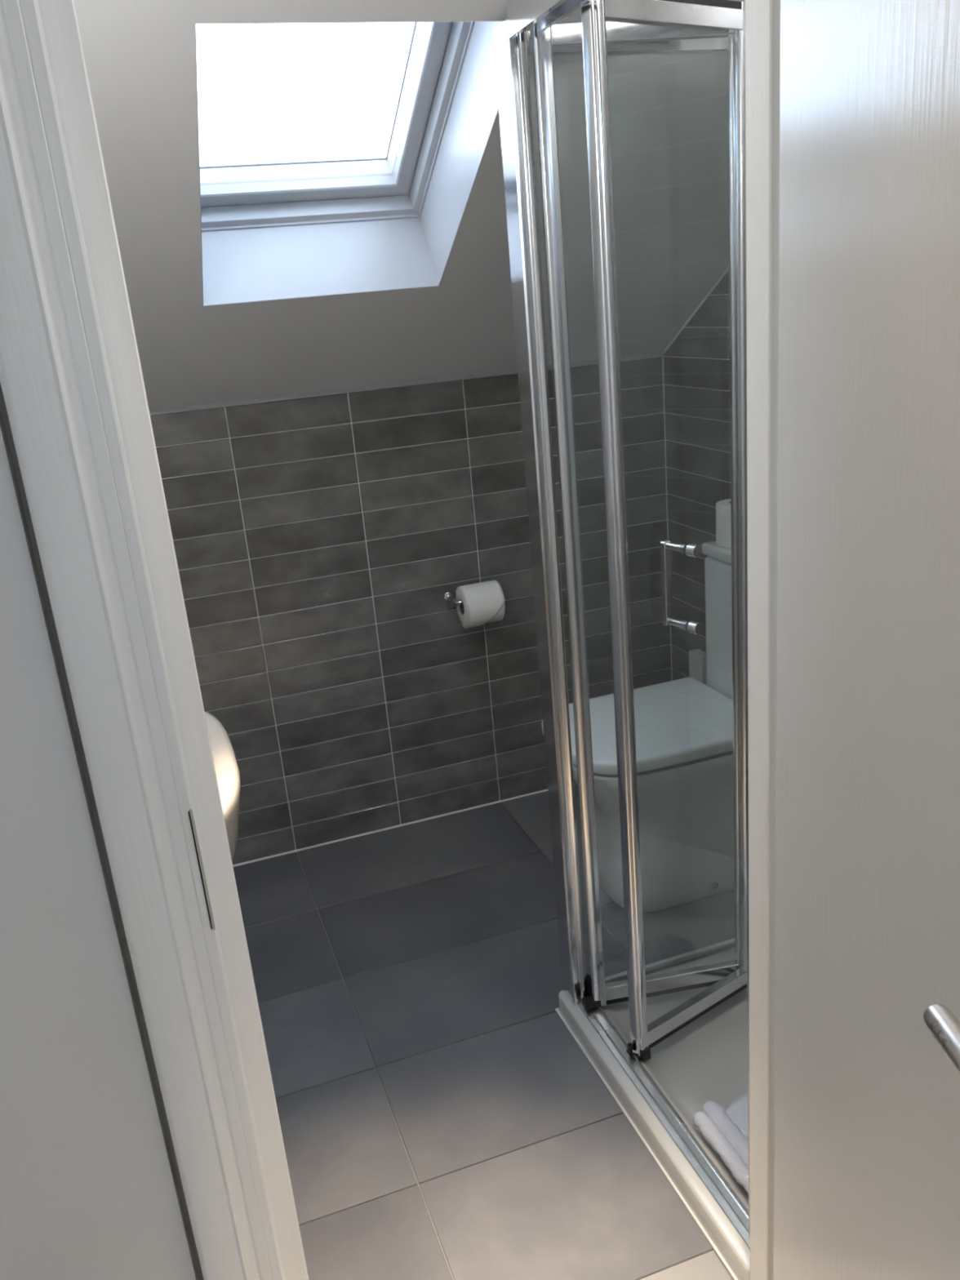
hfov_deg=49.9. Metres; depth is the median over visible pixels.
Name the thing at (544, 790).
trim
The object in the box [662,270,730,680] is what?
wall
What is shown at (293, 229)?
window
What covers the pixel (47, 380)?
trim
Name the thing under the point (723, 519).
toilet paper roll
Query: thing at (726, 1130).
bath towel
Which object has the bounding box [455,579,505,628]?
toilet paper roll
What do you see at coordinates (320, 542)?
wall
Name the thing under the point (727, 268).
trim
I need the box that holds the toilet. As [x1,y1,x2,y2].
[541,540,734,912]
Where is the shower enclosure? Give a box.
[493,0,750,1250]
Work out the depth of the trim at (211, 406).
2.57 m
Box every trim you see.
[0,0,780,1279]
[149,352,663,415]
[232,782,575,866]
[662,266,728,353]
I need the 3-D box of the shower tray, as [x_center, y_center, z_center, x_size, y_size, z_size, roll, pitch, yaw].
[0.643,0.765,1.920,0.796,0.050,0.703,-11,19,-17]
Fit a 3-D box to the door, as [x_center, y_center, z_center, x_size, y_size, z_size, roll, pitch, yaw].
[0.323,0.145,0.792,0.096,1.972,0.653,-6,18,-2]
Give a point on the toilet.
(684, 726)
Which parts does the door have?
lever handle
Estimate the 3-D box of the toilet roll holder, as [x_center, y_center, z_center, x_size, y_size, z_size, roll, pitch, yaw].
[-0.022,-0.117,2.775,0.132,0.025,0.084,-11,19,-17]
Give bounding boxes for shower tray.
[555,937,750,1279]
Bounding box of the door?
[773,0,959,1279]
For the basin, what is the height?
0.852 m
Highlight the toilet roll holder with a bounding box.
[444,591,462,604]
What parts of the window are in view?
sash, frame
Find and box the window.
[195,21,502,306]
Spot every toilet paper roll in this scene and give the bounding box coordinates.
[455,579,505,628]
[715,498,731,547]
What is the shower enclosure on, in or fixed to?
on the shower tray
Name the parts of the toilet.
lid, cistern lid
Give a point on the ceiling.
(668, 113)
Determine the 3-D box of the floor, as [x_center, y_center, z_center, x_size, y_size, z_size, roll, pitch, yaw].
[0.042,0.769,2.183,1.782,0.020,1.720,-11,19,-17]
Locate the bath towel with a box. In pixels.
[693,1090,748,1194]
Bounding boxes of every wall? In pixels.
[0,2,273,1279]
[150,356,672,864]
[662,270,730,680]
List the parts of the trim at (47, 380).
architrave, strike plate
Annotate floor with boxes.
[233,784,734,1279]
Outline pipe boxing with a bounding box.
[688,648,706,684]
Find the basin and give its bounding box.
[204,711,240,862]
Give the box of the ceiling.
[73,0,742,410]
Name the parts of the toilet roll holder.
wall plate, arm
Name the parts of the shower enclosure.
corner post, header rail, rail, rail, pull handle, rail, rail, rail, handle stem, handle stem, handle knob, handle knob, rail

